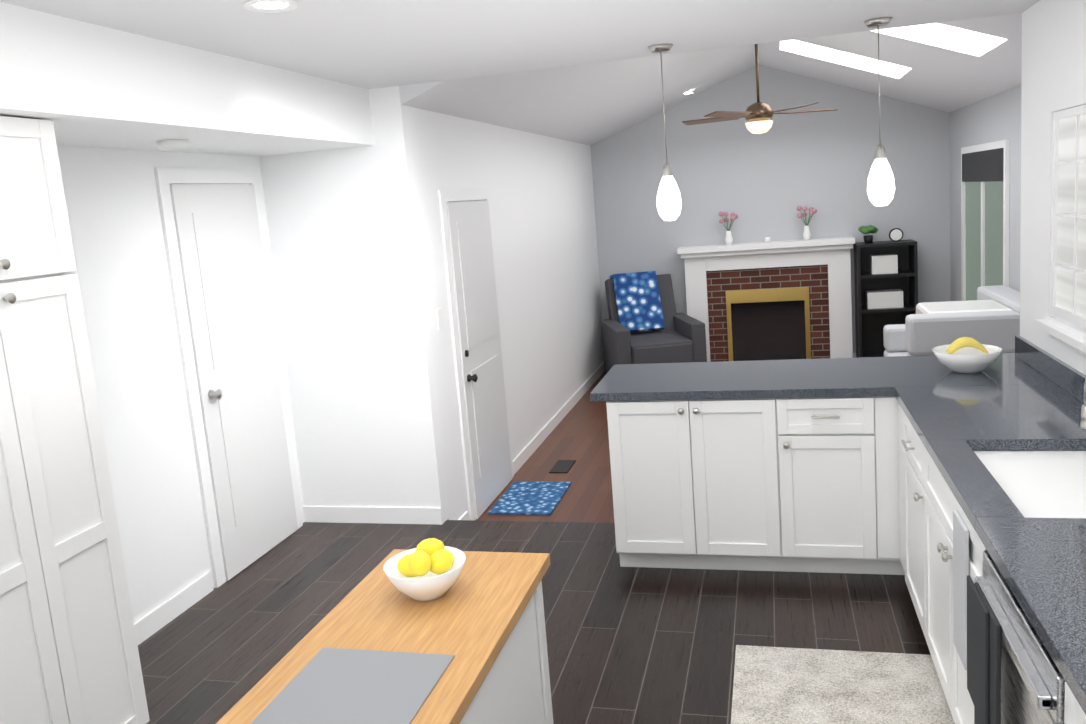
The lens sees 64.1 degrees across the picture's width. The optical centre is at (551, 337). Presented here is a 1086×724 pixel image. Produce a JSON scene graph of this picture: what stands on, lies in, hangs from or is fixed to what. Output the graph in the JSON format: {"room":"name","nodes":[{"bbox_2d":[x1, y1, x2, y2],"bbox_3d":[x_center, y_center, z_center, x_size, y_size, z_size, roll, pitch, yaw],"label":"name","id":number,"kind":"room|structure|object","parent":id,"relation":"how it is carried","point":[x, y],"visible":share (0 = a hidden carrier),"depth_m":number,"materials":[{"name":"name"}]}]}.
{"room":"kitchen","nodes":[
{"label":"kitchen","id":0,"kind":"room"},
{"bbox_2d":[57,146,303,622],"bbox_3d":[-2.491,0.442,1.782,0.100,2.600,7.000,-2,9,14],"label":"wall","id":1,"kind":"structure","parent":0,"point":[114,215],"depth_m":3.98,"materials":[{"name":"white paint"}]},
{"bbox_2d":[134,571,213,644],"bbox_3d":[-1.869,1.337,3.856,0.012,0.100,1.160,-2,9,14],"label":"baseboard","id":2,"kind":"structure","parent":1,"relation":"attached to","point":[151,623],"depth_m":4.12,"materials":[{"name":"white wood"}]},
{"bbox_2d":[154,167,302,587],"bbox_3d":[-1.698,0.168,4.684,0.018,2.120,0.850,-2,9,14],"label":"door frame","id":3,"kind":"structure","parent":1,"relation":"attached to","point":[165,178],"depth_m":4.37,"materials":[{"name":"white wood"}]},
{"bbox_2d":[170,184,297,580],"bbox_3d":[-1.657,0.204,4.680,0.095,2.035,0.700,-2,9,14],"label":"door","id":4,"kind":"structure","parent":1,"relation":"in","point":[222,267],"depth_m":4.63,"materials":[{"name":"white wood"}]},
{"bbox_2d":[0,2,373,155],"bbox_3d":[-2.239,-0.646,1.475,0.820,0.400,7.100,-2,9,14],"label":"soffit beam","id":5,"kind":"structure","parent":0,"point":[78,83],"depth_m":3.21,"materials":[{"name":"white paint"}]},
{"bbox_2d":[156,139,187,149],"bbox_3d":[-1.628,-0.826,3.728,0.130,0.034,0.130,-2,9,14],"label":"smoke detector","id":6,"kind":"object","parent":5,"relation":"attached to","point":[174,144],"visible":1,"depth_m":3.68,"materials":[{"name":"white plastic"}]},
{"bbox_2d":[259,86,448,522],"bbox_3d":[-1.210,-0.173,5.066,1.000,2.600,0.100,-2,9,14],"label":"wall","id":7,"kind":"structure","parent":0,"point":[346,246],"depth_m":5.01,"materials":[{"name":"white paint"}]},
{"bbox_2d":[303,506,442,524],"bbox_3d":[-1.079,1.066,5.193,0.899,0.100,0.012,-2,9,14],"label":"baseboard","id":8,"kind":"structure","parent":7,"relation":"attached to","point":[329,514],"depth_m":5.18,"materials":[{"name":"white wood"}]},
{"bbox_2d":[408,106,603,519],"bbox_3d":[-0.130,-0.479,7.514,0.100,2.620,5.200,-2,9,14],"label":"wall","id":9,"kind":"structure","parent":0,"point":[541,192],"depth_m":6.91,"materials":[{"name":"white paint"}]},
{"bbox_2d":[436,308,443,329],"bbox_3d":[-0.662,-0.109,5.161,0.006,0.120,0.080,-2,9,14],"label":"switch plate","id":10,"kind":"object","parent":9,"relation":"attached to","point":[440,318],"visible":1,"depth_m":5.15,"materials":[{"name":"white plastic"}]},
{"bbox_2d":[459,511,468,519],"bbox_3d":[-0.564,1.174,5.347,0.012,0.100,0.290,-2,9,14],"label":"baseboard","id":11,"kind":"structure","parent":9,"relation":"attached to","point":[465,516],"depth_m":5.43,"materials":[{"name":"white wood"}]},
{"bbox_2d":[438,189,513,519],"bbox_3d":[-0.481,0.073,5.817,0.018,2.110,0.950,-2,9,14],"label":"door frame","id":12,"kind":"structure","parent":9,"relation":"attached to","point":[446,195],"depth_m":5.43,"materials":[{"name":"white wood"}]},
{"bbox_2d":[446,200,512,518],"bbox_3d":[-0.441,0.109,5.814,0.095,2.025,0.800,-2,9,14],"label":"room door","id":13,"kind":"structure","parent":9,"relation":"in","point":[471,248],"depth_m":5.75,"materials":[{"name":"white wood"}]},
{"bbox_2d":[513,362,603,474],"bbox_3d":[0.176,0.650,8.317,0.012,0.100,3.900,-2,9,14],"label":"baseboard","id":14,"kind":"structure","parent":9,"relation":"attached to","point":[524,455],"depth_m":7.66,"materials":[{"name":"white wood"}]},
{"bbox_2d":[0,0,1039,88],"bbox_3d":[-0.232,-0.869,0.936,3.350,0.100,7.100,-2,9,14],"label":"ceiling","id":15,"kind":"structure","parent":0,"point":[369,44],"depth_m":3.47,"materials":[{"name":"white paint"}]},
{"bbox_2d":[243,0,298,12],"bbox_3d":[-0.887,-1.047,2.741,0.170,0.006,0.170,-2,9,14],"label":"recessed light","id":16,"kind":"object","parent":15,"relation":"in","point":[269,6],"visible":0.98,"depth_m":2.75,"materials":[{"name":"white"}]},
{"bbox_2d":[648,44,681,220],"bbox_3d":[0.544,-0.967,4.144,0.122,0.820,0.122,-2,9,14],"label":"pendant light","id":17,"kind":"object","parent":15,"relation":"hanging from","point":[669,204],"visible":1,"depth_m":4.15,"materials":[{"name":"white glass"}]},
{"bbox_2d":[864,17,894,205],"bbox_3d":[1.478,-1.002,3.905,0.122,0.820,0.122,-2,9,14],"label":"pendant light","id":18,"kind":"object","parent":15,"relation":"hanging from","point":[880,187],"visible":1,"depth_m":3.91,"materials":[{"name":"white glass"}]},
{"bbox_2d":[138,520,930,723],"bbox_3d":[-0.086,1.788,1.400,4.850,0.300,7.160,-2,9,14],"label":"floor","id":19,"kind":"structure","parent":0,"point":[636,645],"depth_m":3.81,"materials":[{"name":"brown wood"}]},
{"bbox_2d":[0,116,149,723],"bbox_3d":[-1.865,0.457,2.683,0.655,2.197,0.659,-2,9,14],"label":"pantry cabinet","id":20,"kind":"object","parent":19,"relation":"on","point":[69,652],"visible":1,"depth_m":2.71,"materials":[{"name":"white wood"}]},
{"bbox_2d":[216,549,552,723],"bbox_3d":[-0.321,1.115,2.052,0.470,0.859,1.018,-2,9,14],"label":"island cart","id":21,"kind":"object","parent":19,"relation":"on","point":[375,646],"visible":0.83,"depth_m":1.98,"materials":[{"name":"brown wood"}]},
{"bbox_2d":[383,538,465,600],"bbox_3d":[-0.321,0.592,2.209,0.210,0.130,0.210,-2,9,14],"label":"bowl","id":22,"kind":"object","parent":21,"relation":"on","point":[429,569],"visible":1,"depth_m":2.18,"materials":[{"name":"white ceramic"}]},
{"bbox_2d":[602,395,797,571],"bbox_3d":[0.769,0.663,4.355,0.842,0.869,0.621,-2,9,14],"label":"base cabinet","id":23,"kind":"object","parent":19,"relation":"on","point":[707,481],"depth_m":4.06,"materials":[{"name":"white wood"}]},
{"bbox_2d":[590,353,1049,401],"bbox_3d":[1.232,0.192,4.183,1.998,0.040,0.690,-2,9,14],"label":"countertop","id":24,"kind":"structure","parent":23,"relation":"on","point":[861,375],"depth_m":4.09,"materials":[{"name":"grey stone"}]},
{"bbox_2d":[932,337,1001,372],"bbox_3d":[1.892,0.078,3.951,0.290,0.153,0.290,-2,9,14],"label":"bowl","id":25,"kind":"object","parent":24,"relation":"on","point":[965,355],"visible":1,"depth_m":3.90,"materials":[{"name":"white ceramic"}]},
{"bbox_2d":[794,395,881,573],"bbox_3d":[1.288,0.644,4.222,0.478,0.869,0.621,-2,9,14],"label":"base cabinet","id":26,"kind":"object","parent":19,"relation":"on","point":[875,465],"depth_m":3.91,"materials":[{"name":"white wood"}]},
{"bbox_2d":[731,645,954,723],"bbox_3d":[0.971,1.313,2.872,0.740,0.016,1.060,-2,9,14],"label":"rug","id":27,"kind":"object","parent":19,"relation":"on","point":[778,685],"visible":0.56,"depth_m":3.12,"materials":[{"name":"beige carpet"}]},
{"bbox_2d":[890,395,901,574],"bbox_3d":[1.797,0.697,3.633,0.621,0.869,0.261,-2,9,14],"label":"base cabinet","id":28,"kind":"object","parent":19,"relation":"on","point":[897,550],"depth_m":3.85,"materials":[{"name":"white wood"}]},
{"bbox_2d":[898,403,917,615],"bbox_3d":[1.713,0.757,3.293,0.621,0.869,0.570,-2,9,14],"label":"base cabinet","id":29,"kind":"object","parent":19,"relation":"on","point":[907,489],"depth_m":3.55,"materials":[{"name":"white wood"}]},
{"bbox_2d":[914,435,1085,723],"bbox_3d":[1.557,0.867,2.670,0.621,0.869,0.981,-2,9,14],"label":"base cabinet","id":30,"kind":"object","parent":19,"relation":"on","point":[1042,480],"depth_m":2.78,"materials":[{"name":"white wood"}]},
{"bbox_2d":[953,510,968,670],"bbox_3d":[1.179,0.725,2.497,0.012,0.420,0.160,-2,9,14],"label":"towel","id":31,"kind":"object","parent":30,"relation":"hanging from","point":[960,552],"visible":0.83,"depth_m":2.47,"materials":[{"name":"grey fabric"}]},
{"bbox_2d":[894,383,1085,706],"bbox_3d":[1.263,0.608,1.520,0.648,0.040,4.530,-2,9,14],"label":"countertop","id":32,"kind":"structure","parent":30,"relation":"on","point":[1041,559],"depth_m":2.46,"materials":[{"name":"grey stone"}]},
{"bbox_2d":[1080,378,1085,428],"bbox_3d":[1.630,0.223,2.443,0.237,0.376,0.094,-2,9,14],"label":"faucet","id":33,"kind":"object","parent":32,"relation":"on","point":[1083,419],"visible":1,"depth_m":2.48,"materials":[{"name":"silver metal"}]},
{"bbox_2d":[967,550,1065,723],"bbox_3d":[1.327,1.002,1.918,0.645,0.860,0.598,-2,9,14],"label":"dishwasher","id":34,"kind":"object","parent":30,"relation":"in","point":[1014,676],"visible":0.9,"depth_m":1.97,"materials":[{"name":"silver metal"}]},
{"bbox_2d":[1055,663,1085,723],"bbox_3d":[1.252,1.084,1.443,0.621,0.869,0.361,-2,9,14],"label":"base cabinet","id":35,"kind":"object","parent":19,"relation":"on","point":[1074,713],"depth_m":1.58,"materials":[{"name":"white"}]},
{"bbox_2d":[476,371,613,522],"bbox_3d":[1.846,0.800,7.279,3.950,0.130,5.340,-2,9,14],"label":"floor","id":36,"kind":"structure","parent":0,"point":[579,434],"depth_m":6.52,"materials":[{"name":"brown wood"}]},
{"bbox_2d":[488,482,570,514],"bbox_3d":[-0.138,1.095,5.922,0.420,0.012,0.620,-2,9,14],"label":"doormat","id":37,"kind":"object","parent":36,"relation":"on","point":[530,498],"visible":0.86,"depth_m":5.88,"materials":[{"name":"blue fabric"}]},
{"bbox_2d":[549,460,575,472],"bbox_3d":[0.085,0.979,6.568,0.140,0.006,0.300,-2,9,14],"label":"floor vent","id":38,"kind":"object","parent":36,"relation":"in","point":[562,466],"visible":0.86,"depth_m":6.55,"materials":[{"name":"black metal"}]},
{"bbox_2d":[601,274,706,372],"bbox_3d":[1.048,-0.067,9.227,0.920,1.097,1.165,-5,9,-5],"label":"recliner","id":39,"kind":"object","parent":36,"relation":"on","point":[680,338],"visible":0.54,"depth_m":8.85,"materials":[{"name":"grey fabric"}]},
{"bbox_2d":[609,271,664,332],"bbox_3d":[0.930,-0.402,9.530,0.475,0.620,0.575,-5,9,-5],"label":"throw","id":40,"kind":"object","parent":39,"relation":"on","point":[638,301],"visible":0.89,"depth_m":9.39,"materials":[{"name":"blue fabric"}]},
{"bbox_2d":[677,236,854,361],"bbox_3d":[2.321,-0.326,9.361,1.840,1.370,0.550,-2,9,14],"label":"fireplace","id":41,"kind":"object","parent":36,"relation":"on","point":[780,300],"visible":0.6,"depth_m":9.41,"materials":[{"name":"white wood"}]},
{"bbox_2d":[719,211,737,244],"bbox_3d":[1.929,-1.190,9.437,0.208,0.367,0.127,-2,9,14],"label":"vase","id":42,"kind":"object","parent":41,"relation":"on","point":[728,237],"visible":1,"depth_m":9.42,"materials":[{"name":"white ceramic"}]},
{"bbox_2d":[765,236,770,242],"bbox_3d":[2.334,-1.053,9.361,0.060,0.060,0.057,-2,9,14],"label":"candle","id":43,"kind":"object","parent":41,"relation":"on","point":[767,239],"visible":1,"depth_m":9.34,"materials":[{"name":"white wax"}]},
{"bbox_2d":[797,206,816,239],"bbox_3d":[2.723,-1.220,9.234,0.208,0.367,0.127,-2,9,14],"label":"vase","id":44,"kind":"object","parent":41,"relation":"on","point":[807,231],"visible":1,"depth_m":9.22,"materials":[{"name":"white ceramic"}]},
{"bbox_2d":[854,239,917,357],"bbox_3d":[3.525,-0.350,9.145,0.580,1.300,0.378,-2,9,14],"label":"shelf unit","id":45,"kind":"object","parent":36,"relation":"on","point":[886,281],"visible":0.79,"depth_m":9.17,"materials":[{"name":"black wood"}]},
{"bbox_2d":[858,225,877,242],"bbox_3d":[3.311,-1.075,9.061,0.200,0.185,0.174,-2,9,14],"label":"potted plant","id":46,"kind":"object","parent":45,"relation":"on","point":[868,230],"visible":1,"depth_m":9.02,"materials":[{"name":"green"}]},
{"bbox_2d":[889,228,902,241],"bbox_3d":[3.570,-1.060,8.983,0.140,0.140,0.030,-2,9,14],"label":"clock","id":47,"kind":"object","parent":45,"relation":"on","point":[895,234],"visible":1,"depth_m":8.97,"materials":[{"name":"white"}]},
{"bbox_2d":[883,285,1019,356],"bbox_3d":[3.003,0.224,6.335,0.920,1.020,1.400,-2,9,14],"label":"sofa","id":48,"kind":"object","parent":36,"relation":"on","point":[990,315],"visible":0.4,"depth_m":5.71,"materials":[{"name":"grey fabric"}]},
{"bbox_2d":[399,13,1021,145],"bbox_3d":[1.607,-2.175,6.783,3.750,0.780,5.399,-2,9,14],"label":"ceiling","id":49,"kind":"structure","parent":0,"point":[589,104],"depth_m":6.79,"materials":[{"name":"white paint"}]},
{"bbox_2d":[682,44,837,133],"bbox_3d":[1.724,-2.129,7.273,1.295,0.840,1.246,-2,9,14],"label":"ceiling fan","id":50,"kind":"object","parent":49,"relation":"hanging from","point":[758,115],"visible":0.79,"depth_m":7.21,"materials":[{"name":"brown wood"}]},
{"bbox_2d":[780,40,910,78],"bbox_3d":[2.468,-2.367,7.370,1.000,0.362,0.700,-2,9,14],"label":"skylight panel","id":51,"kind":"object","parent":49,"relation":"attached to","point":[792,46],"depth_m":7.41,"materials":[{"name":"white glass"}]},
{"bbox_2d":[805,23,1005,69],"bbox_3d":[2.227,-1.991,5.562,1.100,0.398,0.700,-2,9,14],"label":"skylight panel","id":52,"kind":"object","parent":49,"relation":"attached to","point":[956,39],"depth_m":5.68,"materials":[{"name":"white glass"}]},
{"bbox_2d":[591,65,950,352],"bbox_3d":[2.332,-1.415,9.506,3.950,3.470,0.100,-2,9,14],"label":"wall","id":53,"kind":"structure","parent":0,"point":[762,186],"depth_m":9.36,"materials":[{"name":"grey paint"}]},
{"bbox_2d":[950,84,1021,300],"bbox_3d":[3.573,-0.602,6.465,0.100,2.620,5.400,-2,9,14],"label":"wall","id":54,"kind":"structure","parent":0,"point":[995,117],"depth_m":7.32,"materials":[{"name":"grey paint"}]},
{"bbox_2d":[961,139,1009,300],"bbox_3d":[3.809,-0.591,7.663,0.035,2.190,1.620,-2,9,14],"label":"window","id":55,"kind":"structure","parent":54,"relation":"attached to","point":[985,183],"depth_m":7.53,"materials":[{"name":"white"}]},
{"bbox_2d":[1020,0,1085,374],"bbox_3d":[1.449,0.294,0.775,0.100,2.600,7.000,-2,9,14],"label":"wall","id":56,"kind":"structure","parent":0,"point":[1053,46],"depth_m":3.77,"materials":[{"name":"white paint"}]},
{"bbox_2d":[1014,335,1085,402],"bbox_3d":[1.671,0.450,1.870,0.020,0.099,4.848,-2,9,14],"label":"backsplash","id":57,"kind":"structure","parent":56,"relation":"attached to","point":[1070,379],"depth_m":3.64,"materials":[{"name":"grey stone"}]},
{"bbox_2d":[1035,84,1085,352],"bbox_3d":[1.863,-0.367,2.795,0.050,0.965,1.845,-2,9,14],"label":"kitchen window","id":58,"kind":"structure","parent":56,"relation":"in","point":[1065,239],"depth_m":3.44,"materials":[{"name":"white"}]}
]}

